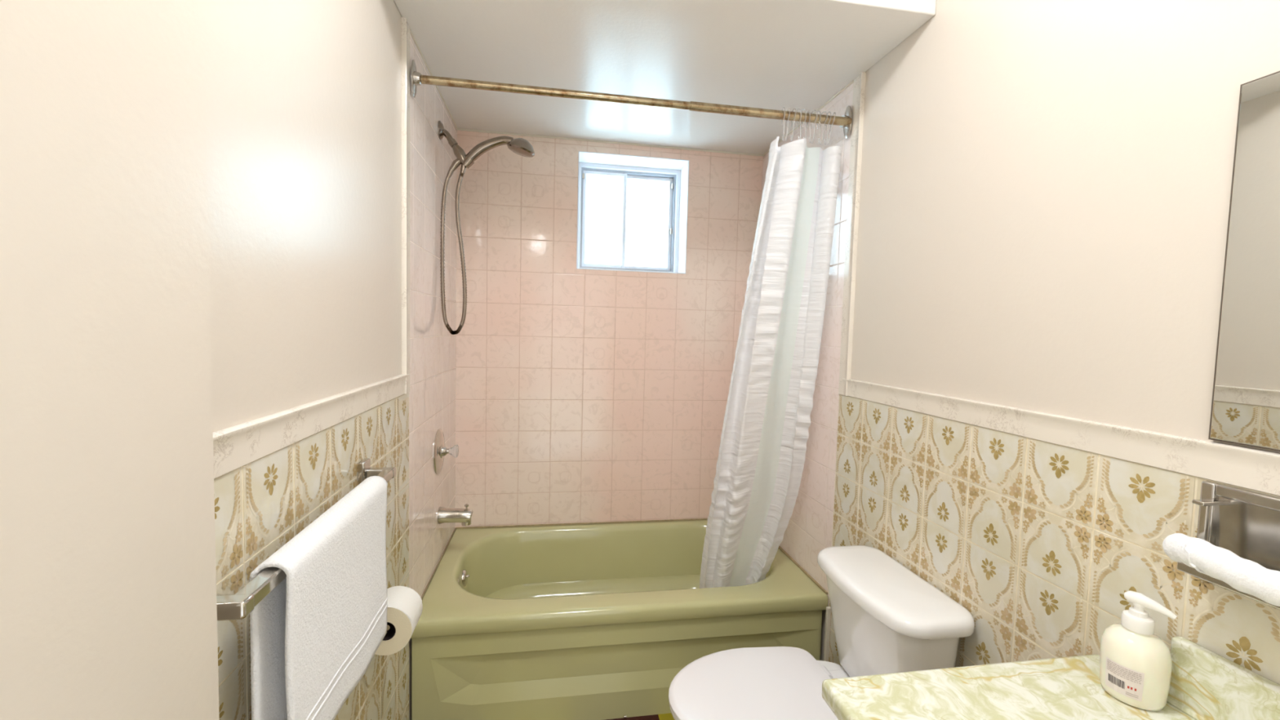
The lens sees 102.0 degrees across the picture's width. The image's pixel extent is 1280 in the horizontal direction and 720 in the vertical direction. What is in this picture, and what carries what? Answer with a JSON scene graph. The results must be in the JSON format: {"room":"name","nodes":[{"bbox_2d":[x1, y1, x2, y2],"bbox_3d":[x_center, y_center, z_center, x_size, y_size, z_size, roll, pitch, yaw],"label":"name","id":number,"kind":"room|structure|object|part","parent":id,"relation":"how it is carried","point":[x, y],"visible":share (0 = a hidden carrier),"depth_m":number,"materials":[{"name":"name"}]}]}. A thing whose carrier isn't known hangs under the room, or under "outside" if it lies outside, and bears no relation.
{"room":"bathroom","nodes":[
{"label":"bathroom","id":0,"kind":"room"},
{"bbox_2d":[0,0,219,719],"bbox_3d":[-0.431,0.068,0.052,0.070,2.590,1.080,1,3,-10],"label":"wall","id":1,"kind":"structure","parent":0,"point":[108,607],"depth_m":0.45,"materials":[{"name":"beige paint"}]},
{"bbox_2d":[203,0,457,719],"bbox_3d":[-0.702,-0.001,1.108,0.127,2.590,3.257,1,3,-10],"label":"wall","id":2,"kind":"structure","parent":0,"point":[304,97],"depth_m":1.02,"materials":[{"name":"beige paint"}]},
{"bbox_2d":[216,457,395,621],"bbox_3d":[-0.575,0.287,0.939,0.077,0.060,0.648,1,3,-10],"label":"towel bar","id":3,"kind":"object","parent":2,"relation":"attached to","point":[238,606],"visible":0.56,"depth_m":0.68,"materials":[{"name":"silver metal"}]},
{"bbox_2d":[248,475,387,719],"bbox_3d":[-0.550,0.453,0.939,0.057,0.371,0.435,1,3,-10],"label":"towel","id":4,"kind":"object","parent":3,"relation":"hanging from","point":[314,637],"visible":0.99,"depth_m":0.84,"materials":[{"name":"white fabric"}]},
{"bbox_2d":[213,373,408,478],"bbox_3d":[-0.637,0.104,1.096,0.014,0.060,1.040,1,3,-10],"label":"trim","id":5,"kind":"structure","parent":2,"relation":"attached to","point":[236,446],"depth_m":0.89,"materials":[{"name":"beige tile"}]},
{"bbox_2d":[386,622,391,630],"bbox_3d":[-0.648,0.640,1.315,0.069,0.050,0.143,1,3,-10],"label":"toilet paper holder","id":6,"kind":"object","parent":2,"relation":"attached to","point":[388,624],"visible":0.02,"depth_m":1.25,"materials":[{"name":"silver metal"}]},
{"bbox_2d":[374,586,422,655],"bbox_3d":[-0.616,0.644,1.288,0.120,0.120,0.103,1,3,-10],"label":"toilet paper roll","id":7,"kind":"object","parent":6,"relation":"on","point":[405,606],"visible":0.68,"depth_m":1.25,"materials":[{"name":"white paper"}]},
{"bbox_2d":[401,17,409,394],"bbox_3d":[-0.709,-0.451,1.578,0.014,1.107,0.060,1,3,-10],"label":"trim","id":8,"kind":"structure","parent":2,"relation":"attached to","point":[405,27],"depth_m":1.56,"materials":[{"name":"white wood"}]},
{"bbox_2d":[433,428,458,474],"bbox_3d":[-0.769,0.366,2.083,0.078,0.180,0.180,1,3,-10],"label":"shower valve","id":9,"kind":"object","parent":2,"relation":"attached to","point":[440,451],"visible":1,"depth_m":2.06,"materials":[{"name":"silver metal"}]},
{"bbox_3d":[-0.779,0.366,2.082,0.026,0.040,0.040,1,3,-10],"label":"stem","id":10,"kind":"part","parent":9,"relation":"part of","materials":[{"name":"silver metal"}]},
{"bbox_3d":[-0.750,0.366,2.087,0.038,0.050,0.052,1,3,-10],"label":"knob","id":11,"kind":"part","parent":9,"relation":"part of","materials":[{"name":"white plastic"}]},
{"bbox_2d":[436,503,472,525],"bbox_3d":[-0.752,0.632,2.119,0.133,0.085,0.068,1,3,-10],"label":"tub spout","id":12,"kind":"object","parent":2,"relation":"attached to","point":[464,516],"visible":1,"depth_m":2.10,"materials":[{"name":"silver metal"}]},
{"bbox_2d":[437,120,534,334],"bbox_3d":[-0.606,-0.508,2.041,0.367,0.825,0.098,1,3,-8],"label":"shower","id":13,"kind":"object","parent":2,"relation":"attached to","point":[520,146],"visible":1,"depth_m":2.02,"materials":[{"name":"silver metal"}]},
{"bbox_3d":[-0.740,-0.856,2.017,0.082,0.089,0.029,1,3,-10],"label":"arm","id":14,"kind":"part","parent":13,"relation":"part of","materials":[{"name":"silver metal"}]},
{"bbox_3d":[-0.597,-0.815,2.027,0.201,0.123,0.039,1,3,-1],"label":"handle","id":15,"kind":"part","parent":13,"relation":"part of","materials":[{"name":"silver metal"}]},
{"bbox_2d":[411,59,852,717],"bbox_3d":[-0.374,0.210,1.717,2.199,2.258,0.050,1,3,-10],"label":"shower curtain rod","id":16,"kind":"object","parent":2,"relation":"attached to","point":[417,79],"visible":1,"depth_m":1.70,"materials":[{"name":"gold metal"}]},
{"bbox_3d":[0.021,-0.852,1.711,1.454,0.032,0.030,1,3,-9],"label":"rod","id":17,"kind":"part","parent":16,"relation":"part of","materials":[{"name":"gold metal"}]},
{"bbox_2d":[699,136,841,588],"bbox_3d":[0.471,0.120,1.959,0.386,1.769,0.317,1,3,-10],"label":"shower curtain","id":18,"kind":"object","parent":16,"relation":"hanging from","point":[765,435],"visible":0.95,"depth_m":1.92,"materials":[{"name":"white fabric"}]},
{"bbox_3d":[0.504,0.120,1.977,0.128,1.769,0.293,-1,4,-34],"label":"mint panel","id":19,"kind":"part","parent":18,"relation":"part of","materials":[{"name":"white fabric"}]},
{"bbox_2d":[781,106,785,141],"bbox_3d":[0.495,-0.814,1.790,0.010,0.113,0.047,1,3,0],"label":"curtain ring","id":20,"kind":"object","parent":16,"relation":"hanging from","point":[784,108],"visible":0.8,"depth_m":1.78,"materials":[{"name":"white plastic"}]},
{"bbox_2d":[785,107,790,141],"bbox_3d":[0.510,-0.814,1.794,0.009,0.113,0.047,2,3,2],"label":"curtain ring","id":21,"kind":"object","parent":16,"relation":"hanging from","point":[787,122],"visible":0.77,"depth_m":1.79,"materials":[{"name":"white plastic"}]},
{"bbox_2d":[790,107,795,142],"bbox_3d":[0.529,-0.813,1.796,0.005,0.113,0.047,2,3,-6],"label":"curtain ring","id":22,"kind":"object","parent":16,"relation":"hanging from","point":[791,136],"visible":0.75,"depth_m":1.79,"materials":[{"name":"white plastic"}]},
{"bbox_2d":[795,108,801,139],"bbox_3d":[0.552,-0.813,1.800,0.019,0.112,0.047,1,3,-8],"label":"curtain ring","id":23,"kind":"object","parent":16,"relation":"hanging from","point":[797,108],"visible":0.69,"depth_m":1.79,"materials":[{"name":"white plastic"}]},
{"bbox_2d":[800,108,806,138],"bbox_3d":[0.571,-0.813,1.803,0.020,0.112,0.047,1,3,-6],"label":"curtain ring","id":24,"kind":"object","parent":16,"relation":"hanging from","point":[802,122],"visible":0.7,"depth_m":1.80,"materials":[{"name":"white plastic"}]},
{"bbox_2d":[806,109,811,142],"bbox_3d":[0.589,-0.813,1.806,0.019,0.112,0.047,2,3,4],"label":"curtain ring","id":25,"kind":"object","parent":16,"relation":"hanging from","point":[810,137],"visible":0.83,"depth_m":1.80,"materials":[{"name":"white plastic"}]},
{"bbox_2d":[810,110,817,143],"bbox_3d":[0.603,-0.812,1.809,0.004,0.113,0.047,-1,4,-19],"label":"curtain ring","id":26,"kind":"object","parent":16,"relation":"hanging from","point":[813,110],"visible":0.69,"depth_m":1.80,"materials":[{"name":"white plastic"}]},
{"bbox_2d":[815,110,821,143],"bbox_3d":[0.625,-0.812,1.812,0.017,0.112,0.047,1,3,0],"label":"curtain ring","id":27,"kind":"object","parent":16,"relation":"hanging from","point":[819,141],"visible":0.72,"depth_m":1.80,"materials":[{"name":"white plastic"}]},
{"bbox_2d":[818,111,827,144],"bbox_3d":[0.638,-0.812,1.815,0.008,0.113,0.047,0,4,-22],"label":"curtain ring","id":28,"kind":"object","parent":16,"relation":"hanging from","point":[824,111],"visible":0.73,"depth_m":1.81,"materials":[{"name":"white plastic"}]},
{"bbox_2d":[824,111,831,145],"bbox_3d":[0.656,-0.811,1.818,0.004,0.113,0.047,3,3,-7],"label":"curtain ring","id":29,"kind":"object","parent":16,"relation":"hanging from","point":[825,140],"visible":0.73,"depth_m":1.81,"materials":[{"name":"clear plastic"}]},
{"bbox_2d":[826,111,835,145],"bbox_3d":[0.670,-0.811,1.821,0.020,0.112,0.047,2,3,1],"label":"curtain ring","id":30,"kind":"object","parent":16,"relation":"hanging from","point":[834,113],"visible":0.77,"depth_m":1.81,"materials":[{"name":"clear plastic"}]},
{"bbox_2d":[454,130,763,528],"bbox_3d":[-0.158,0.082,2.678,1.486,2.270,0.256,1,3,-10],"label":"wall","id":31,"kind":"structure","parent":0,"point":[582,395],"depth_m":2.53,"materials":[{"name":"pink tile"}]},
{"bbox_2d":[421,518,827,599],"bbox_3d":[-0.088,0.836,2.205,1.474,0.010,0.792,1,3,-10],"label":"trim","id":32,"kind":"structure","parent":31,"relation":"attached to","point":[817,584],"depth_m":2.50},
{"bbox_2d":[409,29,853,156],"bbox_3d":[-0.041,-1.015,2.094,1.476,0.010,0.804,1,3,-10],"label":"trim","id":33,"kind":"structure","parent":31,"relation":"attached to","point":[411,32],"depth_m":2.42,"materials":[{"name":"beige"}]},
{"bbox_2d":[576,151,688,273],"bbox_3d":[-0.052,-0.717,2.636,0.541,0.554,0.240,1,3,-10],"label":"window","id":34,"kind":"structure","parent":31,"relation":"in","point":[632,211],"depth_m":2.69,"materials":[{"name":"white"}]},
{"bbox_3d":[-0.186,-0.723,2.682,0.226,0.488,0.018,1,3,-10],"label":"sash","id":35,"kind":"part","parent":34,"relation":"part of","materials":[{"name":"white"}]},
{"bbox_3d":[-0.186,-0.723,2.682,0.194,0.456,0.004,1,3,-10],"label":"pane","id":36,"kind":"part","parent":34,"relation":"part of","materials":[{"name":"white"}]},
{"bbox_3d":[0.034,-0.721,2.745,0.237,0.456,0.004,1,3,-10],"label":"pane","id":37,"kind":"part","parent":34,"relation":"part of","materials":[{"name":"white"}]},
{"bbox_3d":[0.034,-0.721,2.745,0.269,0.488,0.018,1,3,-10],"label":"sash","id":38,"kind":"part","parent":34,"relation":"part of","materials":[{"name":"white"}]},
{"bbox_2d":[605,713,674,719],"bbox_3d":[0.061,1.358,1.260,1.726,0.100,3.377,1,3,-10],"label":"floor","id":39,"kind":"structure","parent":0,"point":[664,716],"depth_m":1.84,"materials":[{"name":"tile"}]},
{"bbox_2d":[410,519,828,719],"bbox_3d":[-0.094,1.042,2.212,1.472,0.410,0.800,1,3,-10],"label":"bathtub","id":40,"kind":"object","parent":39,"relation":"on","point":[594,621],"visible":0.83,"depth_m":1.86,"materials":[{"name":"green ceramic"}]},
{"bbox_3d":[-0.716,0.900,2.139,0.027,0.068,0.068,1,3,-10],"label":"overflow plate","id":41,"kind":"part","parent":40,"relation":"part of","materials":[{"name":"silver metal"}]},
{"bbox_2d":[410,519,828,638],"bbox_3d":[-0.093,0.998,2.209,1.472,0.320,0.800,1,3,-10],"label":"basin","id":42,"kind":"object","parent":40,"relation":"in","point":[638,580],"depth_m":1.98,"materials":[{"name":"green ceramic"}]},
{"bbox_2d":[668,545,974,719],"bbox_3d":[0.428,0.951,1.416,0.707,0.712,0.452,1,3,-10],"label":"toilet","id":43,"kind":"object","parent":39,"relation":"on","point":[887,619],"visible":0.85,"depth_m":1.39,"materials":[{"name":"white ceramic"}]},
{"bbox_3d":[0.316,0.927,1.408,0.478,0.013,0.394,1,3,-10],"label":"seat","id":44,"kind":"part","parent":43,"relation":"part of","materials":[{"name":"white plastic"}]},
{"bbox_3d":[0.313,0.908,1.406,0.476,0.020,0.398,1,3,-10],"label":"lid","id":45,"kind":"part","parent":43,"relation":"part of","materials":[{"name":"white plastic"}]},
{"bbox_3d":[0.667,0.788,1.445,0.202,0.310,0.406,1,3,-10],"label":"tank","id":46,"kind":"part","parent":43,"relation":"part of","materials":[{"name":"white ceramic"}]},
{"bbox_3d":[0.671,0.621,1.436,0.231,0.042,0.452,1,3,-10],"label":"tank lid","id":47,"kind":"part","parent":43,"relation":"part of","materials":[{"name":"white ceramic"}]},
{"bbox_3d":[-0.015,0.954,0.825,1.778,0.753,1.974,1,3,-10],"label":"vanity cabinet","id":48,"kind":"object","parent":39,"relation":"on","visible":0},
{"bbox_2d":[822,636,1279,719],"bbox_3d":[0.675,0.545,0.421,0.566,0.144,1.043,1,3,-10],"label":"countertop","id":49,"kind":"structure","parent":48,"relation":"on","point":[1205,684],"depth_m":0.84,"materials":[{"name":"green stone"}]},
{"bbox_2d":[1099,591,1177,711],"bbox_3d":[0.820,0.471,0.858,0.087,0.176,0.086,1,3,-10],"label":"soap dispenser","id":50,"kind":"object","parent":49,"relation":"on","point":[1135,664],"visible":1,"depth_m":0.84,"materials":[{"name":"beige plastic"}]},
{"bbox_2d":[393,0,936,154],"bbox_3d":[-0.030,-1.175,2.042,1.486,0.320,1.495,1,3,-10],"label":"ceiling","id":51,"kind":"structure","parent":0,"point":[776,55],"depth_m":1.70,"materials":[{"name":"paint"}]},
{"bbox_2d":[761,0,1279,684],"bbox_3d":[0.875,0.024,1.374,0.127,2.590,3.257,1,3,-10],"label":"wall","id":52,"kind":"structure","parent":0,"point":[1045,192],"depth_m":1.12,"materials":[{"name":"beige paint"}]},
{"bbox_2d":[823,606,831,661],"bbox_3d":[0.694,1.099,1.930,0.016,0.370,0.014,1,3,-10],"label":"trim","id":53,"kind":"structure","parent":52,"relation":"attached to","point":[828,616],"depth_m":1.92,"materials":[{"name":"beige"}]},
{"bbox_2d":[838,71,866,395],"bbox_3d":[0.741,-0.428,1.823,0.014,1.107,0.060,1,3,-10],"label":"trim","id":54,"kind":"structure","parent":52,"relation":"attached to","point":[859,85],"depth_m":1.81,"materials":[{"name":"white wood"}]},
{"bbox_2d":[842,377,1279,496],"bbox_3d":[0.903,0.160,0.810,0.014,0.060,2.120,1,3,-10],"label":"trim","id":55,"kind":"structure","parent":52,"relation":"attached to","point":[1251,468],"depth_m":0.97,"materials":[{"name":"beige tile"}]},
{"bbox_2d":[1166,636,1279,719],"bbox_3d":[0.952,0.536,0.404,0.027,0.110,0.918,1,3,-10],"label":"backsplash","id":56,"kind":"structure","parent":52,"relation":"attached to","point":[1205,684],"depth_m":0.79,"materials":[{"name":"green stone"}]},
{"bbox_2d":[1177,480,1279,609],"bbox_3d":[0.880,0.274,0.746,0.064,0.156,0.157,1,3,-10],"label":"towel rack","id":57,"kind":"object","parent":52,"relation":"attached to","point":[1246,523],"visible":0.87,"depth_m":0.78,"materials":[{"name":"silver metal"}]},
{"bbox_3d":[0.873,0.270,0.796,0.054,0.112,0.015,1,3,-10],"label":"arm","id":58,"kind":"part","parent":57,"relation":"part of","materials":[{"name":"silver metal"}]},
{"bbox_2d":[1162,533,1279,606],"bbox_3d":[0.839,0.295,0.717,0.057,0.053,0.192,1,3,-10],"label":"rolled towel","id":59,"kind":"object","parent":57,"relation":"on","point":[1244,575],"visible":1,"depth_m":0.72,"materials":[{"name":"white fabric"}]},
{"bbox_2d":[1177,562,1279,608],"bbox_3d":[0.877,0.324,0.753,0.062,0.014,0.123,1,3,-10],"label":"tray","id":60,"kind":"object","parent":57,"relation":"on","point":[1181,566],"depth_m":0.77,"materials":[{"name":"silver metal"}]},
{"bbox_3d":[0.908,0.274,0.750,0.006,0.120,0.121,1,3,-10],"label":"plate","id":61,"kind":"part","parent":57,"relation":"part of","materials":[{"name":"silver metal"}]},
{"bbox_2d":[1208,71,1279,451],"bbox_3d":[0.971,-0.124,0.439,0.010,0.545,0.743,1,3,-10],"label":"wall mirror","id":62,"kind":"object","parent":52,"relation":"attached to","point":[1245,411],"visible":1,"depth_m":0.77,"materials":[{"name":"silver mirror"}]},
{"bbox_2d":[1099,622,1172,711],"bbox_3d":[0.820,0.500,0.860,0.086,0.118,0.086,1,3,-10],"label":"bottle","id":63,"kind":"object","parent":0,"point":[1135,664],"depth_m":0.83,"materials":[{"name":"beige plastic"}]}
]}

